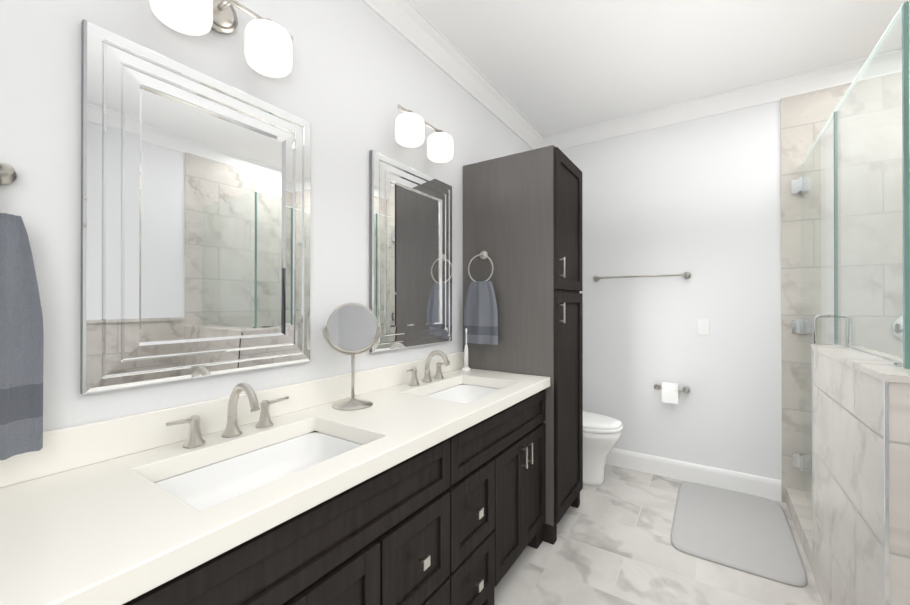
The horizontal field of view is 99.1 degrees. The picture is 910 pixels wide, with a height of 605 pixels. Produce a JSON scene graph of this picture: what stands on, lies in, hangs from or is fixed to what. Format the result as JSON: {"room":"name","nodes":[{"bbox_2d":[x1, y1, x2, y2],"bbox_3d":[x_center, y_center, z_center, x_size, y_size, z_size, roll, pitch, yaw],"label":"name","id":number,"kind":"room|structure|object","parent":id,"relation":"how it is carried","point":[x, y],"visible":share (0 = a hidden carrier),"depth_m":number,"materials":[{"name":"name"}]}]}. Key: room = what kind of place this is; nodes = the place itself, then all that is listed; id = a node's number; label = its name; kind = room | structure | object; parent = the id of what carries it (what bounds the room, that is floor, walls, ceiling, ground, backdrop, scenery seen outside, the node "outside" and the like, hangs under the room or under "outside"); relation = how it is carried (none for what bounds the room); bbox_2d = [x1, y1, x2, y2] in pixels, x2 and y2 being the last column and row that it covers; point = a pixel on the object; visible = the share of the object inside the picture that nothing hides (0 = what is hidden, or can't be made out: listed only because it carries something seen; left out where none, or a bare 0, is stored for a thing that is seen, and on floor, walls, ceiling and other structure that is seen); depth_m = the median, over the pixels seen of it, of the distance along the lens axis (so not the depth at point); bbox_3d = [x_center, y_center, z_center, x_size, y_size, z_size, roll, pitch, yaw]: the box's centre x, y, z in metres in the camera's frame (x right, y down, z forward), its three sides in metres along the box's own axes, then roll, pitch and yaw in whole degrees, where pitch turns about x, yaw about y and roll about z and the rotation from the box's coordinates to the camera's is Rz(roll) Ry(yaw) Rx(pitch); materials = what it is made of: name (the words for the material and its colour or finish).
{"room":"bathroom","nodes":[
{"label":"bathroom","id":0,"kind":"room"},
{"bbox_2d":[0,0,532,431],"bbox_3d":[-0.369,-0.070,1.869,0.100,2.740,4.110,0,0,33],"label":"wall","id":1,"kind":"structure","parent":0,"point":[361,71],"depth_m":1.39,"materials":[{"name":"white paint"}]},
{"bbox_2d":[0,163,43,459],"bbox_3d":[-1.063,0.005,0.616,0.121,0.612,0.560,0,0,33],"label":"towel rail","id":2,"kind":"object","parent":1,"relation":"attached to","point":[21,369],"visible":1,"depth_m":0.80,"materials":[{"name":"grey fabric"}]},
{"bbox_2d":[80,19,310,393],"bbox_3d":[-0.728,-0.232,1.207,0.027,0.910,0.638,0,0,33],"label":"wall mirror","id":3,"kind":"object","parent":1,"relation":"attached to","point":[195,216],"visible":0.96,"depth_m":1.12,"materials":[{"name":"silver metal"}]},
{"bbox_2d":[149,0,292,77],"bbox_3d":[-0.681,-0.860,1.167,0.155,0.201,0.421,0,0,33],"label":"sconce","id":4,"kind":"object","parent":1,"relation":"attached to","point":[268,47],"visible":1,"depth_m":1.20,"materials":[{"name":"white glass"}]},
{"bbox_2d":[369,150,451,352],"bbox_3d":[-0.199,-0.229,2.007,0.027,0.910,0.638,0,0,33],"label":"wall mirror","id":5,"kind":"object","parent":1,"relation":"attached to","point":[410,256],"visible":0.98,"depth_m":1.95,"materials":[{"name":"silver metal"}]},
{"bbox_2d":[395,104,453,162],"bbox_3d":[-0.152,-0.857,1.966,0.155,0.201,0.421,0,0,33],"label":"sconce","id":6,"kind":"object","parent":1,"relation":"attached to","point":[410,125],"visible":1,"depth_m":1.85,"materials":[{"name":"white glass"}]},
{"bbox_2d":[361,0,544,149],"bbox_3d":[-0.289,-1.387,1.821,0.092,0.105,3.910,0,0,33],"label":"crown molding","id":7,"kind":"structure","parent":1,"relation":"attached to","point":[414,25],"depth_m":2.23,"materials":[{"name":"white"}]},
{"bbox_2d":[494,464,823,604],"bbox_3d":[0.777,1.348,1.106,2.850,0.100,4.110,0,0,33],"label":"floor","id":8,"kind":"structure","parent":0,"point":[612,545],"depth_m":1.91,"materials":[{"name":"tile"}]},
{"bbox_2d":[28,455,455,604],"bbox_3d":[-0.507,0.977,1.074,0.536,0.640,0.976,0,0,33],"label":"base cabinet","id":9,"kind":"object","parent":8,"relation":"on","point":[420,482],"depth_m":0.85,"materials":[{"name":"brown wood"}]},
{"bbox_2d":[166,383,288,447],"bbox_3d":[-0.624,0.316,1.137,0.165,0.164,0.351,0,0,33],"label":"faucet","id":10,"kind":"object","parent":9,"relation":"on","point":[232,435],"depth_m":1.15,"materials":[{"name":"silver metal"}]},
{"bbox_2d":[348,407,545,604],"bbox_3d":[0.016,0.980,1.865,0.536,0.640,0.921,0,0,33],"label":"base cabinet","id":11,"kind":"object","parent":8,"relation":"on","point":[495,463],"depth_m":1.52,"materials":[{"name":"brown wood"}]},
{"bbox_2d":[407,350,449,385],"bbox_3d":[-0.095,0.318,1.937,0.165,0.164,0.351,0,0,33],"label":"faucet","id":12,"kind":"object","parent":11,"relation":"on","point":[439,379],"depth_m":1.95,"materials":[{"name":"silver metal"}]},
{"bbox_2d":[463,145,582,544],"bbox_3d":[0.427,0.227,2.405,0.629,2.150,0.575,0,0,33],"label":"linen cabinet","id":13,"kind":"object","parent":8,"relation":"on","point":[522,270],"visible":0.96,"depth_m":2.23,"materials":[{"name":"brown wood"}]},
{"bbox_2d":[583,411,622,485],"bbox_3d":[0.858,0.904,2.937,0.770,0.800,0.460,0,0,33],"label":"toilet","id":14,"kind":"object","parent":8,"relation":"on","point":[602,433],"visible":0.29,"depth_m":2.73,"materials":[{"name":"white ceramic"}]},
{"bbox_2d":[671,482,806,586],"bbox_3d":[1.622,1.291,2.283,0.570,0.020,0.935,0,0,33],"label":"rug","id":15,"kind":"object","parent":8,"relation":"on","point":[748,533],"visible":0.98,"depth_m":2.16,"materials":[{"name":"grey fabric"}]},
{"bbox_2d":[786,487,812,573],"bbox_3d":[1.995,1.251,2.140,0.160,0.100,0.818,0,0,33],"label":"sill","id":16,"kind":"structure","parent":8,"relation":"on","point":[799,505],"depth_m":2.21,"materials":[{"name":"tile"}]},
{"bbox_2d":[811,344,909,604],"bbox_3d":[1.513,0.749,1.413,0.172,1.100,0.942,0,0,33],"label":"wall","id":17,"kind":"structure","parent":8,"relation":"on","point":[861,479],"depth_m":1.26,"materials":[{"name":"tile"}]},
{"bbox_2d":[834,1,909,368],"bbox_3d":[1.553,-0.346,1.475,0.024,1.090,0.781,0,0,33],"label":"glass panel","id":18,"kind":"object","parent":17,"relation":"on","point":[903,10],"visible":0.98,"depth_m":1.34,"materials":[{"name":"clear glass"}]},
{"bbox_2d":[410,0,909,135],"bbox_3d":[0.777,-1.492,1.116,2.850,0.100,4.110,0,0,33],"label":"ceiling","id":19,"kind":"structure","parent":0,"point":[547,67],"depth_m":2.16,"materials":[{"name":"white paint"}]},
{"bbox_2d":[560,100,781,482],"bbox_3d":[1.883,-0.067,2.783,2.850,2.740,0.100,0,0,33],"label":"wall","id":20,"kind":"structure","parent":0,"point":[699,200],"depth_m":2.83,"materials":[{"name":"white paint"}]},
{"bbox_2d":[593,272,690,280],"bbox_3d":[1.412,-0.199,2.986,0.688,0.047,0.080,0,0,33],"label":"towel rail","id":21,"kind":"object","parent":20,"relation":"attached to","point":[686,275],"visible":1,"depth_m":2.92,"materials":[{"name":"silver metal"}]},
{"bbox_2d":[654,382,689,403],"bbox_3d":[1.582,0.655,2.842,0.234,0.137,0.127,0,0,33],"label":"toilet paper holder","id":22,"kind":"object","parent":20,"relation":"attached to","point":[670,392],"visible":1,"depth_m":2.80,"materials":[{"name":"white paper"}]},
{"bbox_2d":[606,448,781,501],"bbox_3d":[1.441,1.237,3.000,1.668,0.135,0.020,0,0,33],"label":"baseboard","id":23,"kind":"structure","parent":20,"relation":"attached to","point":[763,487],"depth_m":2.78,"materials":[{"name":"white"}]},
{"bbox_2d":[698,319,708,334],"bbox_3d":[1.782,0.176,2.784,0.070,0.115,0.008,0,0,33],"label":"switch plate","id":24,"kind":"object","parent":20,"relation":"attached to","point":[703,326],"visible":1,"depth_m":2.78,"materials":[{"name":"white plastic"}]},
{"bbox_2d":[545,46,909,148],"bbox_3d":[1.839,-1.384,2.702,2.430,0.105,0.092,0,0,33],"label":"crown molding","id":25,"kind":"structure","parent":20,"relation":"attached to","point":[845,72],"depth_m":2.67,"materials":[{"name":"white"}]},
{"bbox_2d":[780,69,909,502],"bbox_3d":[2.549,-0.068,2.276,0.980,2.740,0.012,0,0,33],"label":"wall tile","id":26,"kind":"structure","parent":20,"relation":"attached to","point":[804,118],"depth_m":2.43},
{"bbox_2d":[791,112,851,508],"bbox_3d":[1.997,0.150,2.144,0.138,2.078,0.814,0,0,33],"label":"glass shower door","id":27,"kind":"structure","parent":26,"relation":"attached to","point":[800,326],"depth_m":2.20,"materials":[{"name":"clear glass"}]},
{"bbox_2d":[892,316,902,341],"bbox_3d":[2.607,0.152,2.200,0.170,0.170,0.048,0,0,33],"label":"shower valve","id":28,"kind":"object","parent":26,"relation":"attached to","point":[901,326],"depth_m":2.21,"materials":[{"name":"silver metal"}]}
]}

